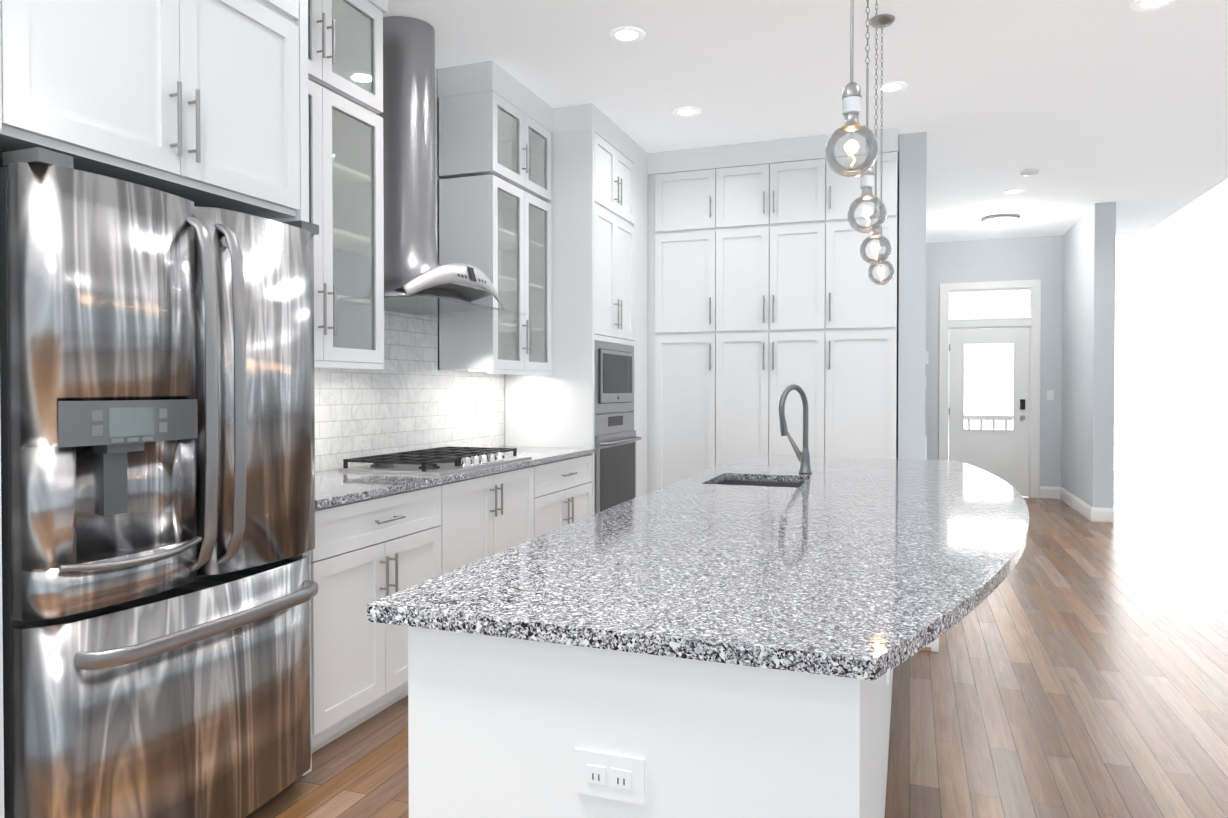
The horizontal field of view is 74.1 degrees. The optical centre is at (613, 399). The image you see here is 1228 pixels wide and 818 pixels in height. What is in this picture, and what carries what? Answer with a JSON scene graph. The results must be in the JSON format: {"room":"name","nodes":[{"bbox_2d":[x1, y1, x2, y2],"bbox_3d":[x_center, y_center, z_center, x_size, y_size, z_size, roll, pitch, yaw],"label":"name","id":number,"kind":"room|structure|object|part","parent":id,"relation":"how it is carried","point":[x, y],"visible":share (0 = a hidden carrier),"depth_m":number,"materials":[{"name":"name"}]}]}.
{"room":"kitchen","nodes":[
{"label":"kitchen","id":0,"kind":"room"},
{"bbox_2d":[0,421,3,817],"bbox_3d":[-1.682,-0.285,1.763,0.680,3.100,0.220,0,1,20],"label":"wall","id":1,"kind":"structure","parent":0,"point":[1,737],"depth_m":1.76,"materials":[{"name":"white paint"}]},
{"bbox_2d":[314,68,504,471],"bbox_3d":[-1.552,-0.305,3.323,0.158,3.100,8.300,0,1,20],"label":"wall","id":2,"kind":"structure","parent":0,"point":[410,397],"depth_m":4.32,"materials":[{"name":"white tile"}]},
{"bbox_2d":[0,0,347,223],"bbox_3d":[-1.424,-1.221,2.320,0.756,1.238,1.024,0,1,20],"label":"upper cabinet","id":3,"kind":"object","parent":2,"relation":"attached to","point":[241,106],"depth_m":2.28,"materials":[{"name":"white paint"}]},
{"bbox_2d":[314,0,487,271],"bbox_3d":[-1.091,-1.233,3.234,0.756,1.238,0.921,0,1,20],"label":"upper cabinet","id":4,"kind":"object","parent":2,"relation":"attached to","point":[351,244],"depth_m":3.53,"materials":[{"name":"white paint"}]},
{"bbox_3d":[-1.288,-0.909,3.237,0.388,1.560,0.785,0,1,20],"label":"cab glass","id":5,"kind":"part","parent":4,"relation":"part of","materials":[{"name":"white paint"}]},
{"bbox_2d":[376,16,524,317],"bbox_3d":[-0.904,-1.158,4.039,0.560,1.407,0.970,0,1,20],"label":"range hood","id":6,"kind":"object","parent":2,"relation":"attached to","point":[419,280],"visible":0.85,"depth_m":3.96,"materials":[{"name":"silver metal"}]},
{"bbox_2d":[438,60,595,459],"bbox_3d":[-0.567,-0.324,4.883,0.622,3.098,0.883,0,1,20],"label":"upper cabinet","id":7,"kind":"object","parent":2,"relation":"attached to","point":[540,158],"depth_m":5.14,"materials":[{"name":"white paint"}]},
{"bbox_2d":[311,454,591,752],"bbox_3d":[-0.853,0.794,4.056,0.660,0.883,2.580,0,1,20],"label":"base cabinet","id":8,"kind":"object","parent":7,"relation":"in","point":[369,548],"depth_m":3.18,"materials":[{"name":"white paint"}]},
{"bbox_3d":[-0.681,-0.931,4.905,0.388,1.560,0.785,0,1,20],"label":"cab glass","id":9,"kind":"part","parent":7,"relation":"part of","materials":[{"name":"white paint"}]},
{"bbox_2d":[244,478,1227,817],"bbox_3d":[2.200,1.275,4.852,6.900,0.100,16.500,0,1,20],"label":"floor","id":10,"kind":"structure","parent":0,"point":[1076,666],"depth_m":3.40,"materials":[{"name":"brown wood"}]},
{"bbox_2d":[0,147,318,817],"bbox_3d":[-1.391,0.348,2.322,0.810,1.820,0.923,0,1,20],"label":"refrigerator","id":11,"kind":"object","parent":10,"relation":"on","point":[157,420],"visible":1,"depth_m":2.03,"materials":[{"name":"silver metal"}]},
{"bbox_2d":[302,484,455,775],"bbox_3d":[-1.162,0.804,3.262,0.622,0.883,0.875,0,1,20],"label":"base cabinet","id":12,"kind":"object","parent":10,"relation":"on","point":[366,552],"depth_m":3.03,"materials":[{"name":"white paint"}]},
{"bbox_2d":[456,464,543,568],"bbox_3d":[-0.877,0.794,4.046,0.622,0.883,1.045,0,1,20],"label":"base cabinet","id":13,"kind":"object","parent":10,"relation":"on","point":[502,511],"depth_m":3.97,"materials":[{"name":"white paint"}]},
{"bbox_2d":[315,448,594,511],"bbox_3d":[-0.861,0.336,4.053,0.647,0.030,2.580,0,1,20],"label":"countertop","id":14,"kind":"structure","parent":13,"relation":"on","point":[333,488],"depth_m":3.37,"materials":[{"name":"grey stone"}]},
{"bbox_2d":[339,446,531,474],"bbox_3d":[-0.847,0.293,4.037,0.530,0.054,0.910,0,1,20],"label":"cooktop","id":15,"kind":"object","parent":14,"relation":"in","point":[441,460],"visible":1,"depth_m":3.83,"materials":[{"name":"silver metal"}]},
{"bbox_2d":[544,452,594,533],"bbox_3d":[-0.586,0.784,4.847,0.622,0.883,0.910,0,1,20],"label":"base cabinet","id":16,"kind":"object","parent":10,"relation":"on","point":[569,485],"depth_m":4.79,"materials":[{"name":"white paint"}]},
{"bbox_2d":[596,107,639,497],"bbox_3d":[-0.282,-0.334,5.668,0.622,3.098,0.866,0,1,20],"label":"tall cabinet","id":17,"kind":"object","parent":10,"relation":"on","point":[617,154],"depth_m":5.61,"materials":[{"name":"white paint"}]},
{"bbox_2d":[595,340,633,413],"bbox_3d":[0.012,-0.151,5.566,0.038,0.470,0.788,0,1,20],"label":"microwave","id":18,"kind":"object","parent":17,"relation":"in","point":[614,377],"visible":0.94,"depth_m":5.49,"materials":[{"name":"silver metal"}]},
{"bbox_2d":[595,412,640,513],"bbox_3d":[0.039,0.428,5.564,0.096,0.675,0.788,0,1,20],"label":"wall oven","id":19,"kind":"object","parent":17,"relation":"in","point":[616,438],"visible":0.9,"depth_m":5.50,"materials":[{"name":"silver metal"}]},
{"bbox_2d":[640,147,647,495],"bbox_3d":[-0.090,-0.341,6.197,0.622,3.098,0.328,0,1,20],"label":"tall cabinet","id":20,"kind":"object","parent":10,"relation":"on","point":[643,154],"depth_m":6.16,"materials":[{"name":"white paint"}]},
{"bbox_2d":[408,627,891,817],"bbox_3d":[0.677,0.810,2.815,0.985,0.884,3.358,0,1,20],"label":"kitchen island","id":21,"kind":"object","parent":10,"relation":"on","point":[498,728],"depth_m":1.28,"materials":[{"name":"white paint"}]},
{"bbox_2d":[367,455,1028,686],"bbox_3d":[0.752,0.351,2.818,1.258,0.030,3.450,0,1,20],"label":"island countertop","id":22,"kind":"structure","parent":21,"relation":"on","point":[857,568],"depth_m":1.66,"materials":[{"name":"grey stone"}]},
{"bbox_2d":[719,475,798,486],"bbox_3d":[0.598,0.453,3.359,0.388,0.211,0.448,0,1,20],"label":"sink","id":23,"kind":"object","parent":22,"relation":"in","point":[730,478],"depth_m":3.57,"materials":[{"name":"metal"}]},
{"bbox_2d":[779,384,811,473],"bbox_3d":[0.797,0.128,3.563,0.128,0.395,0.238,0,1,20],"label":"faucet","id":24,"kind":"object","parent":22,"relation":"on","point":[803,457],"visible":1,"depth_m":3.60,"materials":[{"name":"silver metal"}]},
{"bbox_3d":[0.648,1.242,2.835,0.920,0.019,3.350,0,1,20],"label":"shoe mould","id":25,"kind":"part","parent":21,"relation":"part of","materials":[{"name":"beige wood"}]},
{"bbox_2d":[648,145,723,492],"bbox_3d":[0.641,-0.344,6.443,0.597,3.098,0.625,0,1,20],"label":"tall cabinet","id":26,"kind":"object","parent":10,"relation":"on","point":[686,209],"depth_m":6.15,"materials":[{"name":"white paint"}]},
{"bbox_3d":[0.032,-1.779,3.865,2.429,0.163,4.936,0,1,20],"label":"cab crown moulding","id":27,"kind":"part","parent":26,"relation":"part of","materials":[{"name":"white paint"}]},
{"bbox_2d":[724,134,835,462],"bbox_3d":[1.238,-0.342,6.226,0.918,3.098,0.625,0,1,20],"label":"tall cabinet","id":28,"kind":"object","parent":10,"relation":"on","point":[730,300],"depth_m":5.91,"materials":[{"name":"white paint"}]},
{"bbox_2d":[836,127,897,458],"bbox_3d":[1.810,-0.339,6.018,0.542,3.098,0.625,0,1,20],"label":"tall cabinet","id":29,"kind":"object","parent":10,"relation":"on","point":[866,311],"depth_m":5.71,"materials":[{"name":"white paint"}]},
{"bbox_2d":[383,0,1227,242],"bbox_3d":[1.542,-1.920,4.464,5.300,0.100,12.600,0,1,20],"label":"ceiling","id":30,"kind":"structure","parent":0,"point":[1083,106],"depth_m":4.77,"materials":[{"name":"white paint"}]},
{"bbox_2d":[608,27,644,43],"bbox_3d":[0.066,-1.862,4.151,0.190,0.006,0.190,0,1,20],"label":"recessed light","id":31,"kind":"object","parent":30,"relation":"in","point":[626,35],"visible":1,"depth_m":4.15,"materials":[{"name":"white plastic"}]},
{"bbox_2d":[672,107,700,116],"bbox_3d":[0.473,-1.877,5.300,0.190,0.006,0.190,0,1,20],"label":"recessed light","id":32,"kind":"object","parent":30,"relation":"in","point":[686,111],"visible":0.98,"depth_m":5.29,"materials":[{"name":"white plastic"}]},
{"bbox_2d":[825,0,878,176],"bbox_3d":[0.573,-1.188,1.953,0.125,1.296,0.125,0,1,20],"label":"pendant light","id":33,"kind":"object","parent":30,"relation":"hanging from","point":[851,99],"visible":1,"depth_m":1.96,"materials":[{"name":"clear glass"}]},
{"bbox_2d":[847,0,886,233],"bbox_3d":[0.833,-1.197,2.667,0.125,1.296,0.125,0,1,20],"label":"pendant light","id":34,"kind":"object","parent":30,"relation":"hanging from","point":[867,183],"visible":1,"depth_m":2.67,"materials":[{"name":"clear glass"}]},
{"bbox_2d":[860,0,890,264],"bbox_3d":[1.079,-1.206,3.344,0.125,1.296,0.125,0,1,20],"label":"pendant light","id":35,"kind":"object","parent":30,"relation":"hanging from","point":[876,235],"visible":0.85,"depth_m":3.35,"materials":[{"name":"clear glass"}]},
{"bbox_2d":[868,14,894,284],"bbox_3d":[1.314,-1.214,3.992,0.125,1.296,0.125,0,1,20],"label":"pendant light","id":36,"kind":"object","parent":30,"relation":"hanging from","point":[885,20],"visible":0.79,"depth_m":3.99,"materials":[{"name":"clear glass"}]},
{"bbox_2d":[874,81,906,93],"bbox_3d":[1.658,-1.871,4.870,0.190,0.006,0.190,0,1,20],"label":"recessed light","id":37,"kind":"object","parent":30,"relation":"in","point":[893,87],"visible":0.94,"depth_m":4.86,"materials":[{"name":"white plastic"}]},
{"bbox_2d":[981,213,1019,229],"bbox_3d":[4.064,-1.853,8.550,0.380,0.137,0.380,0,1,20],"label":"dome ceiling light","id":38,"kind":"object","parent":30,"relation":"attached to","point":[1000,221],"visible":1,"depth_m":8.44,"materials":[{"name":"white glass"}]},
{"bbox_2d":[1003,189,1025,193],"bbox_3d":[3.659,-1.905,7.419,0.190,0.006,0.190,0,1,20],"label":"recessed light","id":39,"kind":"object","parent":30,"relation":"in","point":[1013,191],"visible":1,"depth_m":7.42,"materials":[{"name":"white"}]},
{"bbox_2d":[1020,168,1038,176],"bbox_3d":[3.438,-1.880,6.723,0.140,0.037,0.140,0,1,20],"label":"smoke detector","id":40,"kind":"object","parent":30,"relation":"attached to","point":[1029,172],"visible":1,"depth_m":6.68,"materials":[{"name":"white plastic"}]},
{"bbox_2d":[1130,0,1175,10],"bbox_3d":[2.521,-1.857,3.790,0.190,0.006,0.190,0,1,20],"label":"recessed light","id":41,"kind":"object","parent":30,"relation":"in","point":[1143,5],"visible":1,"depth_m":3.82,"materials":[{"name":"white plastic"}]},
{"bbox_2d":[897,152,898,458],"bbox_3d":[1.058,-0.349,6.710,2.450,3.100,0.150,0,1,20],"label":"wall","id":42,"kind":"structure","parent":0,"point":[898,152],"depth_m":6.22,"materials":[{"name":"white paint"}]},
{"bbox_2d":[898,131,926,459],"bbox_3d":[2.907,-0.365,7.947,0.180,3.100,4.660,0,1,20],"label":"wall","id":43,"kind":"structure","parent":0,"point":[912,287],"depth_m":5.75,"materials":[{"name":"white paint"}]},
{"bbox_2d":[925,435,926,459],"bbox_3d":[2.271,0.601,5.924,0.012,0.680,0.320,0,1,20],"label":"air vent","id":44,"kind":"object","parent":43,"relation":"in","point":[925,447],"visible":0.17,"depth_m":5.77,"materials":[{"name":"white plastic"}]},
{"bbox_2d":[926,351,928,363],"bbox_3d":[2.284,-0.309,5.934,0.022,0.090,0.090,0,1,20],"label":"thermostat","id":45,"kind":"object","parent":43,"relation":"attached to","point":[927,357],"visible":0.82,"depth_m":5.89,"materials":[{"name":"white plastic"}]},
{"bbox_2d":[961,319,1019,327],"bbox_3d":[4.561,-0.925,9.898,0.930,0.090,0.150,0,1,20],"label":"door frame","id":46,"kind":"structure","parent":0,"point":[977,327],"depth_m":9.83,"materials":[{"name":"white paint"}]},
{"bbox_2d":[925,235,1062,497],"bbox_3d":[4.556,-0.391,9.906,1.940,3.100,0.150,0,1,20],"label":"wall","id":47,"kind":"structure","parent":0,"point":[1047,260],"depth_m":9.70,"materials":[{"name":"white paint"}]},
{"bbox_2d":[949,328,1029,495],"bbox_3d":[4.539,0.144,9.858,0.890,2.008,0.066,0,1,20],"label":"entry door","id":48,"kind":"structure","parent":47,"relation":"in","point":[1002,454],"depth_m":9.82,"materials":[{"name":"white wood"}]},
{"bbox_2d":[949,290,1029,318],"bbox_3d":[4.558,-1.155,9.887,0.892,0.332,0.006,0,1,20],"label":"window","id":49,"kind":"structure","parent":47,"relation":"in","point":[990,306],"depth_m":9.88,"materials":[{"name":"glass"}]},
{"bbox_2d":[939,279,1040,497],"bbox_3d":[4.552,-0.135,9.883,1.110,2.590,0.142,0,1,20],"label":"door frame","id":50,"kind":"structure","parent":47,"relation":"attached to","point":[1032,321],"depth_m":9.74,"materials":[{"name":"white wood"}]},
{"bbox_2d":[1047,390,1053,399],"bbox_3d":[5.158,-0.057,9.605,0.070,0.115,0.010,0,1,20],"label":"light switch","id":51,"kind":"object","parent":47,"relation":"attached to","point":[1050,394],"visible":1,"depth_m":9.60,"materials":[{"name":"white plastic"}]},
{"bbox_2d":[1061,202,1115,507],"bbox_3d":[5.059,-0.375,8.713,0.180,3.100,1.750,0,1,20],"label":"wall","id":52,"kind":"structure","parent":0,"point":[1088,352],"depth_m":8.09,"materials":[{"name":"white paint"}]},
{"bbox_2d":[1058,487,1093,521],"bbox_3d":[4.962,1.105,8.757,0.016,0.138,1.766,0,1,20],"label":"baseboard","id":53,"kind":"structure","parent":52,"relation":"attached to","point":[1089,512],"depth_m":8.61,"materials":[{"name":"white wood"}]},
{"label":"outside","id":54,"kind":"structure","parent":0,"visible":0},
{"bbox_2d":[948,179,1227,478],"bbox_3d":[5.877,-1.843,13.903,9.000,6.100,0.100,0,1,20],"label":"sky","id":55,"kind":"structure","parent":54,"point":[1171,351],"depth_m":12.83,"materials":[{"name":"white"}]},
{"bbox_2d":[1114,470,1227,488],"bbox_3d":[5.332,1.179,12.443,7.000,0.095,5.090,0,1,20],"label":"ground","id":56,"kind":"structure","parent":54,"point":[1172,475],"depth_m":12.07,"materials":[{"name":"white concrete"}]},
{"bbox_2d":[964,415,1012,429],"bbox_3d":[5.188,0.677,11.600,2.700,0.920,0.080,0,1,20],"label":"porch railing","id":57,"kind":"object","parent":56,"relation":"on","point":[985,417],"depth_m":11.51,"materials":[{"name":"white"}]}
]}

